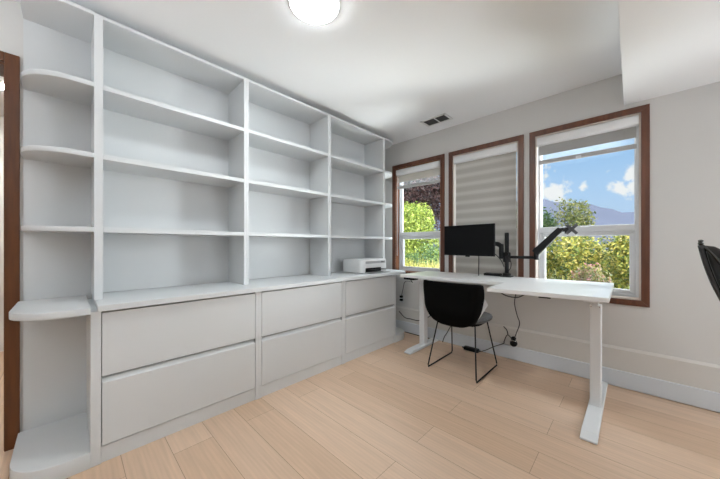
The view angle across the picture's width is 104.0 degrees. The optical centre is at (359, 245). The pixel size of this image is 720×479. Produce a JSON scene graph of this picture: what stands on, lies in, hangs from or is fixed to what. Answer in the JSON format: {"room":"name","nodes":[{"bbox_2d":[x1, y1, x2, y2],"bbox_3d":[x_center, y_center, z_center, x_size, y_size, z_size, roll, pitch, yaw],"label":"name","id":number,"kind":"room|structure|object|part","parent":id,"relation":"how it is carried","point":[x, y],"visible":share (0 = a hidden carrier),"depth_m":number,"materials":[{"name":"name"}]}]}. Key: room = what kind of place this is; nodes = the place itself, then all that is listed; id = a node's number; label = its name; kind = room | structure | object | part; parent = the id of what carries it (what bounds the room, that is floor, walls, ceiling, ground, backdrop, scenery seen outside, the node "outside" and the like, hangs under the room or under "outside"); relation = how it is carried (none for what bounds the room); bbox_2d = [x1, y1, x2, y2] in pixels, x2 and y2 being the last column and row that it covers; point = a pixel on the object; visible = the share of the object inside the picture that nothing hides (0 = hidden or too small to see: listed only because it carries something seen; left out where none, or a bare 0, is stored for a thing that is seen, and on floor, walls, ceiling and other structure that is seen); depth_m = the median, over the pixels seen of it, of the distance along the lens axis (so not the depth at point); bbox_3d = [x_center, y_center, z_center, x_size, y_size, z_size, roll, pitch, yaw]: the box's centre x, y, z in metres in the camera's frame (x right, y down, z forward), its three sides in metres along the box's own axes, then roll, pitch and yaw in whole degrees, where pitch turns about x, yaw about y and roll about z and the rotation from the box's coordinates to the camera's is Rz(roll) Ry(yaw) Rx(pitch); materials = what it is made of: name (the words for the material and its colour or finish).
{"room":"office","nodes":[
{"label":"office","id":0,"kind":"room"},
{"bbox_2d":[0,116,3,351],"bbox_3d":[-2.984,-0.113,3.603,0.100,2.386,5.170,0,0,44],"label":"wall","id":1,"kind":"structure","parent":0,"point":[1,117],"depth_m":2.85,"materials":[{"name":"white paint"}]},
{"bbox_2d":[0,0,91,431],"bbox_3d":[-1.406,-0.113,2.077,0.170,2.386,4.830,0,0,44],"label":"wall","id":2,"kind":"structure","parent":0,"point":[11,16],"depth_m":1.52,"materials":[{"name":"white paint"}]},
{"bbox_2d":[0,51,19,451],"bbox_3d":[-2.224,0.035,1.222,0.185,2.090,0.968,0,0,44],"label":"door frame","id":3,"kind":"structure","parent":2,"relation":"in","point":[10,64],"depth_m":1.48,"materials":[{"name":"brown wood"}]},
{"bbox_2d":[0,0,621,144],"bbox_3d":[-0.443,-1.366,1.145,7.170,0.120,5.170,0,0,44],"label":"ceiling","id":4,"kind":"structure","parent":0,"point":[383,68],"depth_m":1.87,"materials":[{"name":"white paint"}]},
{"bbox_2d":[288,0,339,24],"bbox_3d":[-0.247,-1.296,1.523,0.274,0.020,0.274,0,0,44],"label":"recessed light","id":5,"kind":"object","parent":4,"relation":"in","point":[316,12],"visible":1,"depth_m":1.54,"materials":[{"name":"white"}]},
{"bbox_2d":[420,113,452,126],"bbox_3d":[0.796,-1.303,2.938,0.284,0.006,0.174,0,0,44],"label":"ceiling vent","id":6,"kind":"object","parent":4,"relation":"in","point":[444,117],"visible":1,"depth_m":2.93,"materials":[{"name":"white metal"}]},
{"bbox_2d":[0,332,719,478],"bbox_3d":[-0.443,1.120,1.145,7.170,0.080,5.170,0,0,44],"label":"floor","id":7,"kind":"structure","parent":0,"point":[382,413],"depth_m":1.62,"materials":[{"name":"brown wood"}]},
{"bbox_2d":[9,0,93,478],"bbox_3d":[-1.555,-0.081,1.436,0.506,2.322,0.282,0,0,44],"label":"shelf unit","id":8,"kind":"object","parent":7,"relation":"on","point":[53,443],"visible":1,"depth_m":1.57,"materials":[{"name":"white paint"}]},
{"bbox_3d":[-1.559,0.317,1.426,0.499,0.032,0.262,0,0,44],"label":"wide shelf","id":9,"kind":"part","parent":8,"relation":"part of","materials":[{"name":"white paint"}]},
{"bbox_3d":[-1.728,-0.081,1.616,0.007,2.322,0.264,0,0,44],"label":"panel","id":10,"kind":"part","parent":8,"relation":"part of","materials":[{"name":"white paint"}]},
{"bbox_3d":[-1.615,-1.232,1.506,0.308,0.019,0.264,0,0,44],"label":"panel","id":11,"kind":"part","parent":8,"relation":"part of","materials":[{"name":"white paint"}]},
{"bbox_3d":[-1.615,-0.855,1.506,0.308,0.026,0.264,0,0,44],"label":"shelf","id":12,"kind":"part","parent":8,"relation":"part of","materials":[{"name":"white paint"}]},
{"bbox_3d":[-1.615,-0.478,1.506,0.308,0.026,0.264,0,0,44],"label":"shelf","id":13,"kind":"part","parent":8,"relation":"part of","materials":[{"name":"white paint"}]},
{"bbox_3d":[-1.615,-0.083,1.506,0.308,0.026,0.264,0,0,44],"label":"shelf","id":14,"kind":"part","parent":8,"relation":"part of","materials":[{"name":"white paint"}]},
{"bbox_2d":[86,292,258,467],"bbox_3d":[-1.181,0.703,1.836,0.480,0.755,0.853,0,0,44],"label":"base cabinet","id":15,"kind":"object","parent":7,"relation":"on","point":[154,372],"visible":0.8,"depth_m":1.59,"materials":[{"name":"white paint"}]},
{"bbox_3d":[-1.013,0.493,1.685,0.030,0.314,0.787,0,0,44],"label":"drawer","id":16,"kind":"part","parent":15,"relation":"part of","materials":[{"name":"white paint"}]},
{"bbox_3d":[-1.013,0.828,1.685,0.030,0.332,0.787,0,0,44],"label":"drawer","id":17,"kind":"part","parent":15,"relation":"part of","materials":[{"name":"white paint"}]},
{"bbox_2d":[92,271,397,311],"bbox_3d":[-0.607,0.309,2.409,0.507,0.030,2.425,0,0,44],"label":"countertop","id":18,"kind":"structure","parent":15,"relation":"on","point":[117,300],"depth_m":1.87,"materials":[{"name":"white paint"}]},
{"bbox_2d":[91,12,245,299],"bbox_3d":[-1.239,-0.474,1.900,0.304,1.536,0.824,0,0,44],"label":"shelf unit","id":19,"kind":"object","parent":18,"relation":"on","point":[168,122],"visible":1,"depth_m":1.92,"materials":[{"name":"white paint"}]},
{"bbox_3d":[-1.513,-0.474,1.617,0.304,1.536,0.036,0,0,44],"label":"panel","id":20,"kind":"part","parent":19,"relation":"part of","materials":[{"name":"white paint"}]},
{"bbox_3d":[-1.338,-0.465,2.008,0.012,1.517,0.770,0,0,44],"label":"panel","id":21,"kind":"part","parent":19,"relation":"part of","materials":[{"name":"white paint"}]},
{"bbox_3d":[-1.233,-1.232,1.907,0.304,0.019,0.770,0,0,44],"label":"panel","id":22,"kind":"part","parent":19,"relation":"part of","materials":[{"name":"white paint"}]},
{"bbox_3d":[-1.229,-0.855,1.903,0.290,0.026,0.770,0,0,44],"label":"shelf","id":23,"kind":"part","parent":19,"relation":"part of","materials":[{"name":"white paint"}]},
{"bbox_3d":[-1.229,-0.478,1.903,0.290,0.026,0.770,0,0,44],"label":"shelf","id":24,"kind":"part","parent":19,"relation":"part of","materials":[{"name":"white paint"}]},
{"bbox_3d":[-1.229,-0.083,1.903,0.290,0.026,0.770,0,0,44],"label":"shelf","id":25,"kind":"part","parent":19,"relation":"part of","materials":[{"name":"white paint"}]},
{"bbox_3d":[-0.959,-0.474,2.190,0.304,1.536,0.018,0,0,44],"label":"panel","id":26,"kind":"part","parent":19,"relation":"part of","materials":[{"name":"white paint"}]},
{"bbox_2d":[246,78,329,284],"bbox_3d":[-0.674,-0.474,2.484,0.304,1.536,0.800,0,0,44],"label":"shelf unit","id":27,"kind":"object","parent":18,"relation":"on","point":[288,138],"visible":0.73,"depth_m":2.59,"materials":[{"name":"white paint"}]},
{"bbox_3d":[-0.946,-0.474,2.203,0.304,1.536,0.018,0,0,44],"label":"panel","id":28,"kind":"part","parent":27,"relation":"part of","materials":[{"name":"white paint"}]},
{"bbox_3d":[-0.779,-0.465,2.586,0.012,1.517,0.764,0,0,44],"label":"panel","id":29,"kind":"part","parent":27,"relation":"part of","materials":[{"name":"white paint"}]},
{"bbox_3d":[-0.674,-1.232,2.484,0.304,0.019,0.764,0,0,44],"label":"panel","id":30,"kind":"part","parent":27,"relation":"part of","materials":[{"name":"white paint"}]},
{"bbox_3d":[-0.671,-0.855,2.481,0.290,0.026,0.764,0,0,44],"label":"shelf","id":31,"kind":"part","parent":27,"relation":"part of","materials":[{"name":"white paint"}]},
{"bbox_3d":[-0.671,-0.478,2.481,0.290,0.026,0.764,0,0,44],"label":"shelf","id":32,"kind":"part","parent":27,"relation":"part of","materials":[{"name":"white paint"}]},
{"bbox_3d":[-0.671,-0.083,2.481,0.290,0.026,0.764,0,0,44],"label":"shelf","id":33,"kind":"part","parent":27,"relation":"part of","materials":[{"name":"white paint"}]},
{"bbox_3d":[-0.403,-0.474,2.765,0.304,1.536,0.018,0,0,44],"label":"panel","id":34,"kind":"part","parent":27,"relation":"part of","materials":[{"name":"white paint"}]},
{"bbox_2d":[330,115,384,275],"bbox_3d":[-0.108,-0.474,3.069,0.304,1.536,0.828,0,0,44],"label":"shelf unit","id":35,"kind":"object","parent":18,"relation":"on","point":[357,154],"visible":0.74,"depth_m":3.24,"materials":[{"name":"white paint"}]},
{"bbox_3d":[-0.390,-0.474,2.778,0.304,1.536,0.018,0,0,44],"label":"panel","id":36,"kind":"part","parent":35,"relation":"part of","materials":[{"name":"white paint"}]},
{"bbox_3d":[-0.219,-0.465,3.165,0.012,1.517,0.776,0,0,44],"label":"panel","id":37,"kind":"part","parent":35,"relation":"part of","materials":[{"name":"white paint"}]},
{"bbox_3d":[-0.114,-1.232,3.063,0.304,0.019,0.776,0,0,44],"label":"panel","id":38,"kind":"part","parent":35,"relation":"part of","materials":[{"name":"white paint"}]},
{"bbox_3d":[-0.111,-0.855,3.060,0.290,0.026,0.776,0,0,44],"label":"shelf","id":39,"kind":"part","parent":35,"relation":"part of","materials":[{"name":"white paint"}]},
{"bbox_3d":[-0.111,-0.478,3.060,0.290,0.026,0.776,0,0,44],"label":"shelf","id":40,"kind":"part","parent":35,"relation":"part of","materials":[{"name":"white paint"}]},
{"bbox_3d":[-0.111,-0.083,3.060,0.290,0.026,0.776,0,0,44],"label":"shelf","id":41,"kind":"part","parent":35,"relation":"part of","materials":[{"name":"white paint"}]},
{"bbox_3d":[0.168,-0.474,3.355,0.304,1.536,0.035,0,0,44],"label":"panel","id":42,"kind":"part","parent":35,"relation":"part of","materials":[{"name":"white paint"}]},
{"bbox_2d":[343,258,388,273],"bbox_3d":[0.085,0.222,3.099,0.372,0.144,0.412,0,0,44],"label":"printer","id":43,"kind":"object","parent":18,"relation":"on","point":[353,265],"visible":1,"depth_m":2.99,"materials":[{"name":"white plastic"}]},
{"bbox_3d":[0.057,0.155,3.126,0.287,0.011,0.404,0,0,44],"label":"scanner lid","id":44,"kind":"part","parent":43,"relation":"part of","materials":[{"name":"white plastic"}]},
{"bbox_2d":[365,270,388,272],"bbox_3d":[0.190,0.285,3.008,0.090,0.006,0.337,0,0,44],"label":"paper tray","id":45,"kind":"object","parent":43,"relation":"on","point":[366,271],"depth_m":2.99,"materials":[{"name":"grey plastic"}]},
{"bbox_2d":[259,281,343,397],"bbox_3d":[-0.602,0.703,2.434,0.480,0.755,0.812,0,0,44],"label":"base cabinet","id":46,"kind":"object","parent":7,"relation":"on","point":[301,329],"visible":0.62,"depth_m":2.22,"materials":[{"name":"white paint"}]},
{"bbox_3d":[-0.440,0.493,2.278,0.030,0.314,0.764,0,0,44],"label":"drawer","id":47,"kind":"part","parent":46,"relation":"part of","materials":[{"name":"white paint"}]},
{"bbox_3d":[-0.440,0.828,2.278,0.030,0.332,0.764,0,0,44],"label":"drawer","id":48,"kind":"part","parent":46,"relation":"part of","materials":[{"name":"white paint"}]},
{"bbox_2d":[344,275,395,362],"bbox_3d":[-0.047,0.703,3.007,0.480,0.755,0.783,0,0,44],"label":"base cabinet","id":49,"kind":"object","parent":7,"relation":"on","point":[369,303],"visible":0.59,"depth_m":2.80,"materials":[{"name":"white paint"}]},
{"bbox_3d":[0.115,0.493,2.852,0.030,0.314,0.735,0,0,44],"label":"drawer","id":50,"kind":"part","parent":49,"relation":"part of","materials":[{"name":"white paint"}]},
{"bbox_3d":[0.115,0.828,2.852,0.030,0.332,0.735,0,0,44],"label":"drawer","id":51,"kind":"part","parent":49,"relation":"part of","materials":[{"name":"white paint"}]},
{"bbox_2d":[385,138,404,341],"bbox_3d":[0.329,-0.081,3.383,0.506,2.322,0.280,0,0,44],"label":"end shelf unit","id":52,"kind":"object","parent":7,"relation":"on","point":[388,143],"visible":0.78,"depth_m":3.31,"materials":[{"name":"white paint"}]},
{"bbox_3d":[0.271,-1.232,3.456,0.308,0.019,0.255,0,0,44],"label":"panel","id":53,"kind":"part","parent":52,"relation":"part of","materials":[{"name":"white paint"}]},
{"bbox_2d":[385,170,391,178],"bbox_3d":[0.271,-0.855,3.456,0.308,0.026,0.255,0,0,44],"label":"shelf","id":54,"kind":"object","parent":52,"relation":"attached to","point":[388,174],"depth_m":3.36,"materials":[{"name":"white paint"}]},
{"bbox_2d":[385,203,391,208],"bbox_3d":[0.271,-0.478,3.456,0.308,0.026,0.255,0,0,44],"label":"shelf","id":55,"kind":"object","parent":52,"relation":"attached to","point":[387,205],"depth_m":3.35,"materials":[{"name":"white paint"}]},
{"bbox_2d":[386,269,404,274],"bbox_3d":[0.328,0.317,3.377,0.499,0.032,0.270,0,0,44],"label":"shelf","id":56,"kind":"object","parent":52,"relation":"attached to","point":[399,271],"depth_m":3.21,"materials":[{"name":"white paint"}]},
{"bbox_2d":[423,280,496,382],"bbox_3d":[0.888,0.689,2.453,0.514,0.781,0.586,0,0,44],"label":"desk chair","id":57,"kind":"object","parent":7,"relation":"on","point":[458,305],"visible":1,"depth_m":2.24,"materials":[{"name":"black plastic"}]},
{"bbox_3d":[0.795,0.868,2.622,0.104,0.422,0.474,0,0,44],"label":"sled leg","id":58,"kind":"part","parent":57,"relation":"part of","materials":[{"name":"black metal"}]},
{"bbox_2d":[430,280,487,319],"bbox_3d":[0.818,0.476,2.381,0.482,0.344,0.352,0,0,44],"label":"cushion","id":59,"kind":"object","parent":57,"relation":"on","point":[448,301],"depth_m":2.21,"materials":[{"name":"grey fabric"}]},
{"bbox_2d":[476,312,492,323],"bbox_3d":[0.936,0.624,2.500,0.410,0.048,0.385,0,0,44],"label":"seat cushion","id":60,"kind":"object","parent":57,"relation":"on","point":[485,317],"depth_m":2.35,"materials":[{"name":"grey fabric"}]},
{"bbox_3d":[1.034,0.868,2.390,0.104,0.422,0.474,0,0,44],"label":"sled leg","id":61,"kind":"part","parent":57,"relation":"part of","materials":[{"name":"black metal"}]},
{"bbox_2d":[462,345,480,352],"bbox_3d":[1.137,1.063,2.874,0.195,0.034,0.052,0,0,44],"label":"brick","id":62,"kind":"object","parent":7,"relation":"on","point":[468,348],"visible":1,"depth_m":2.85,"materials":[{"name":"black plastic"}]},
{"bbox_2d":[481,335,512,351],"bbox_3d":[1.326,0.956,2.720,0.291,0.219,0.024,0,0,43],"label":"power cable","id":63,"kind":"object","parent":7,"relation":"on","point":[506,335],"visible":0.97,"depth_m":2.70,"materials":[{"name":"black rubber"}]},
{"bbox_2d":[400,271,613,444],"bbox_3d":[1.068,0.685,2.363,1.570,0.790,0.938,0,0,44],"label":"desk","id":64,"kind":"object","parent":7,"relation":"on","point":[595,293],"visible":0.89,"depth_m":1.85,"materials":[{"name":"white wood"}]},
{"bbox_3d":[0.679,0.720,3.003,0.058,0.656,0.080,0,0,44],"label":"leg","id":65,"kind":"part","parent":64,"relation":"part of","materials":[{"name":"white metal"}]},
{"bbox_2d":[484,272,501,275],"bbox_3d":[1.265,0.278,2.679,0.148,0.025,0.070,0,0,44],"label":"box","id":66,"kind":"object","parent":64,"relation":"on","point":[486,273],"visible":0.9,"depth_m":2.65,"materials":[{"name":"black plastic"}]},
{"bbox_2d":[514,294,519,338],"bbox_3d":[1.429,0.597,2.582,0.049,0.558,0.103,0,0,44],"label":"power cable","id":67,"kind":"object","parent":64,"relation":"hanging from","point":[515,294],"visible":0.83,"depth_m":2.61,"materials":[{"name":"black rubber"}]},
{"bbox_2d":[495,224,577,276],"bbox_3d":[1.417,0.060,2.498,0.830,0.459,0.119,0,0,44],"label":"stand","id":68,"kind":"object","parent":64,"relation":"on","point":[506,256],"visible":0.8,"depth_m":2.41,"materials":[{"name":"black metal"}]},
{"bbox_2d":[444,223,494,256],"bbox_3d":[1.061,-0.042,2.746,0.047,0.311,0.529,0,0,-38],"label":"computer monitor","id":69,"kind":"object","parent":68,"relation":"attached to","point":[476,239],"visible":1,"depth_m":2.71,"materials":[{"name":"black plastic"}]},
{"bbox_3d":[1.427,0.107,2.494,0.026,0.027,0.242,0,0,-41],"label":"arm","id":70,"kind":"part","parent":68,"relation":"part of","materials":[{"name":"black metal"}]},
{"bbox_3d":[1.558,-0.029,2.341,0.048,0.230,0.223,0,0,-39],"label":"arm","id":71,"kind":"part","parent":68,"relation":"part of","materials":[{"name":"black metal"}]},
{"bbox_3d":[1.666,-0.126,2.214,0.087,0.087,0.006,0,0,14],"label":"mounting plate","id":72,"kind":"part","parent":68,"relation":"part of","materials":[{"name":"grey metal"}]},
{"bbox_3d":[1.559,0.720,1.859,0.058,0.656,0.080,0,0,44],"label":"leg","id":73,"kind":"part","parent":64,"relation":"part of","materials":[{"name":"white metal"}]},
{"bbox_2d":[698,240,719,300],"bbox_3d":[1.405,0.532,0.735,0.720,1.095,0.600,0,0,44],"label":"office chair","id":74,"kind":"object","parent":7,"relation":"on","point":[710,255],"visible":1,"depth_m":0.82,"materials":[{"name":"black plastic"}]},
{"bbox_2d":[705,245,719,286],"bbox_3d":[1.268,0.305,0.881,0.436,0.607,0.242,0,0,-40],"label":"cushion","id":75,"kind":"object","parent":74,"relation":"on","point":[712,253],"depth_m":0.82,"materials":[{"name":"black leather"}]},
{"bbox_2d":[385,74,719,364],"bbox_3d":[2.071,-0.113,2.191,5.010,2.386,0.170,0,0,44],"label":"wall","id":76,"kind":"structure","parent":0,"point":[682,319],"depth_m":2.02,"materials":[{"name":"white paint"}]},
{"bbox_2d":[400,294,403,302],"bbox_3d":[0.522,0.670,3.549,0.070,0.110,0.032,0,0,44],"label":"wall outlet","id":77,"kind":"object","parent":76,"relation":"attached to","point":[402,296],"visible":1,"depth_m":3.54,"materials":[{"name":"white plastic"}]},
{"bbox_2d":[392,154,444,273],"bbox_3d":[0.730,-0.322,3.452,0.729,1.404,0.144,0,0,44],"label":"window","id":78,"kind":"structure","parent":76,"relation":"in","point":[398,262],"depth_m":3.55,"materials":[{"name":"brown wood"}]},
{"bbox_2d":[396,160,439,255],"bbox_3d":[0.705,-0.416,3.426,0.615,1.103,0.060,0,0,44],"label":"roller blind","id":79,"kind":"object","parent":78,"relation":"attached to","point":[430,169],"visible":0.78,"depth_m":3.42,"materials":[{"name":"white fabric"}]},
{"bbox_3d":[0.482,-0.387,3.626,0.004,1.043,0.018,0,0,44],"label":"bead chain","id":80,"kind":"part","parent":79,"relation":"part of","materials":[{"name":"white plastic"}]},
{"bbox_3d":[0.707,-0.737,3.429,0.595,0.036,0.016,0,0,44],"label":"rail","id":81,"kind":"part","parent":79,"relation":"part of","materials":[{"name":"grey"}]},
{"bbox_3d":[0.755,-0.322,3.478,0.619,1.294,0.070,0,0,44],"label":"frame","id":82,"kind":"part","parent":78,"relation":"part of","materials":[{"name":"white plastic"}]},
{"bbox_3d":[0.755,-0.134,3.478,0.583,0.050,0.070,0,0,44],"label":"rail","id":83,"kind":"part","parent":78,"relation":"part of","materials":[{"name":"white plastic"}]},
{"bbox_3d":[0.755,0.098,3.478,0.579,0.414,0.046,0,0,44],"label":"sash","id":84,"kind":"part","parent":78,"relation":"part of","materials":[{"name":"white plastic"}]},
{"bbox_2d":[449,134,523,276],"bbox_3d":[1.294,-0.322,2.906,0.739,1.404,0.144,0,0,44],"label":"window","id":85,"kind":"structure","parent":76,"relation":"in","point":[519,140],"depth_m":2.64,"materials":[{"name":"brown wood"}]},
{"bbox_2d":[454,143,516,276],"bbox_3d":[1.269,-0.281,2.880,0.625,1.374,0.060,0,0,44],"label":"roller blind","id":86,"kind":"object","parent":85,"relation":"attached to","point":[485,180],"visible":0.66,"depth_m":2.84,"materials":[{"name":"white fabric"}]},
{"bbox_3d":[1.042,-0.387,3.084,0.004,1.043,0.018,0,0,44],"label":"bead chain","id":87,"kind":"part","parent":86,"relation":"part of","materials":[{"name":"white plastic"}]},
{"bbox_2d":[509,332,517,346],"bbox_3d":[1.431,0.889,2.635,0.072,0.122,0.054,0,0,44],"label":"wall outlet","id":88,"kind":"object","parent":76,"relation":"attached to","point":[514,342],"visible":0.98,"depth_m":2.63,"materials":[{"name":"white paint"}]},
{"bbox_2d":[396,306,719,392],"bbox_3d":[2.007,0.929,2.125,4.670,0.302,0.014,0,0,44],"label":"trim","id":89,"kind":"structure","parent":76,"relation":"attached to","point":[702,375],"depth_m":2.20,"materials":[{"name":"white paint"}]},
{"bbox_2d":[396,320,719,412],"bbox_3d":[1.997,1.014,2.114,4.670,0.124,0.016,0,0,44],"label":"baseboard","id":90,"kind":"structure","parent":76,"relation":"attached to","point":[701,398],"depth_m":2.28,"materials":[{"name":"white paint"}]},
{"bbox_2d":[529,104,649,307],"bbox_3d":[1.868,-0.286,2.350,0.766,1.476,0.144,0,0,44],"label":"window","id":91,"kind":"structure","parent":76,"relation":"in","point":[638,293],"depth_m":2.16,"materials":[{"name":"brown wood"}]},
{"bbox_2d":[537,115,638,244],"bbox_3d":[1.843,-0.416,2.324,0.652,1.103,0.060,0,0,44],"label":"roller blind","id":92,"kind":"object","parent":91,"relation":"attached to","point":[624,128],"visible":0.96,"depth_m":2.29,"materials":[{"name":"white fabric"}]},
{"bbox_3d":[1.607,-0.387,2.537,0.004,1.043,0.018,0,0,44],"label":"bead chain","id":93,"kind":"part","parent":92,"relation":"part of","materials":[{"name":"white plastic"}]},
{"bbox_3d":[1.846,-0.743,2.327,0.632,0.036,0.016,0,0,44],"label":"rail","id":94,"kind":"part","parent":92,"relation":"part of","materials":[{"name":"grey"}]},
{"bbox_3d":[1.894,0.134,2.377,0.616,0.486,0.046,0,0,44],"label":"sash","id":95,"kind":"part","parent":91,"relation":"part of","materials":[{"name":"white plastic"}]},
{"bbox_3d":[1.894,-0.134,2.377,0.620,0.050,0.070,0,0,44],"label":"rail","id":96,"kind":"part","parent":91,"relation":"part of","materials":[{"name":"white plastic"}]},
{"bbox_3d":[1.894,-0.286,2.377,0.656,1.366,0.070,0,0,44],"label":"frame","id":97,"kind":"part","parent":91,"relation":"part of","materials":[{"name":"white plastic"}]},
{"bbox_2d":[618,0,719,104],"bbox_3d":[1.168,-1.183,-0.414,2.345,0.246,4.830,0,0,44],"label":"ceiling","id":98,"kind":"structure","parent":0,"point":[667,46],"depth_m":1.50,"materials":[{"name":"white paint"}]},
{"label":"outside","id":99,"kind":"structure","parent":0,"visible":0},
{"bbox_3d":[21.940,1.455,22.680,80.000,0.250,56.890,0,0,44],"label":"ground","id":100,"kind":"structure","parent":99,"visible":0},
{"bbox_2d":[405,258,431,267],"bbox_3d":[0.945,0.772,5.338,0.919,1.117,0.842,0,0,44],"label":"clump","id":101,"kind":"object","parent":100,"relation":"on","point":[406,263],"visible":0.03,"depth_m":5.37,"materials":[{"name":"yellow plant"}]},
{"bbox_2d":[403,201,438,266],"bbox_3d":[1.405,0.110,7.473,1.782,2.662,1.518,0,0,18],"label":"round shrub","id":102,"kind":"object","parent":100,"relation":"on","point":[412,222],"visible":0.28,"depth_m":7.15,"materials":[{"name":"green plant"}]},
{"bbox_2d":[403,175,439,249],"bbox_3d":[2.374,-1.073,10.866,4.192,5.030,3.733,0,0,-2],"label":"tree","id":103,"kind":"object","parent":100,"relation":"on","point":[430,194],"visible":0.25,"depth_m":10.17,"materials":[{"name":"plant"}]},
{"bbox_2d":[405,243,438,267],"bbox_3d":[1.350,0.686,5.824,1.061,1.494,0.860,0,0,44],"label":"shrub","id":104,"kind":"object","parent":100,"relation":"on","point":[427,257],"visible":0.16,"depth_m":5.81,"materials":[{"name":"green plant"}]},
{"bbox_2d":[414,257,438,267],"bbox_3d":[1.415,0.770,4.983,0.816,1.120,0.933,0,0,-9],"label":"clump","id":105,"kind":"object","parent":100,"relation":"on","point":[428,266],"visible":0.06,"depth_m":5.08,"materials":[{"name":"yellow plant"}]},
{"bbox_2d":[543,207,558,277],"bbox_3d":[5.445,0.152,8.420,0.890,2.559,0.997,0,0,44],"label":"young tree","id":106,"kind":"object","parent":100,"relation":"on","point":[546,223],"visible":0.16,"depth_m":8.21,"materials":[{"name":"green plant"}]},
{"bbox_2d":[546,239,561,278],"bbox_3d":[3.209,0.546,5.286,0.937,1.774,0.850,0,0,44],"label":"shrub","id":107,"kind":"object","parent":100,"relation":"on","point":[549,261],"visible":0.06,"depth_m":5.08,"materials":[{"name":"green plant"}]},
{"bbox_2d":[553,236,588,278],"bbox_3d":[4.654,0.563,6.147,0.902,1.740,0.821,0,0,-4],"label":"shrub","id":108,"kind":"object","parent":100,"relation":"on","point":[568,236],"visible":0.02,"depth_m":6.08,"materials":[{"name":"green plant"}]},
{"bbox_2d":[549,197,597,250],"bbox_3d":[5.488,0.100,7.233,0.990,2.663,1.233,0,0,44],"label":"slender tree","id":109,"kind":"object","parent":100,"relation":"on","point":[570,219],"visible":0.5,"depth_m":7.09,"materials":[{"name":"green plant"}]},
{"bbox_2d":[552,236,619,284],"bbox_3d":[3.852,0.584,4.860,0.993,1.698,0.701,0,0,10],"label":"shrub","id":110,"kind":"object","parent":100,"relation":"on","point":[575,255],"visible":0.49,"depth_m":4.72,"materials":[{"name":"green plant"}]},
{"bbox_2d":[570,263,612,282],"bbox_3d":[3.124,0.828,3.854,0.496,1.209,0.655,0,0,-1],"label":"flowering shrub","id":111,"kind":"object","parent":100,"relation":"on","point":[588,275],"visible":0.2,"depth_m":3.82,"materials":[{"name":"brown plant"}]},
{"bbox_2d":[594,236,626,287],"bbox_3d":[5.037,0.604,5.528,0.766,1.659,1.022,0,0,44],"label":"shrub","id":112,"kind":"object","parent":100,"relation":"on","point":[602,237],"visible":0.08,"depth_m":5.64,"materials":[{"name":"green plant"}]},
{"bbox_2d":[609,235,628,288],"bbox_3d":[4.245,0.553,4.293,0.832,1.760,0.926,0,0,-3],"label":"shrub","id":113,"kind":"object","parent":100,"relation":"on","point":[621,256],"visible":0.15,"depth_m":4.30,"materials":[{"name":"green plant"}]},
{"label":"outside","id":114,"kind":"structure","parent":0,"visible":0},
{"bbox_2d":[429,199,633,250],"bbox_3d":[116.683,-19.119,235.678,680.000,44.747,140.964,0,0,44],"label":"hill","id":115,"kind":"structure","parent":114,"point":[606,216],"depth_m":163.45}
]}

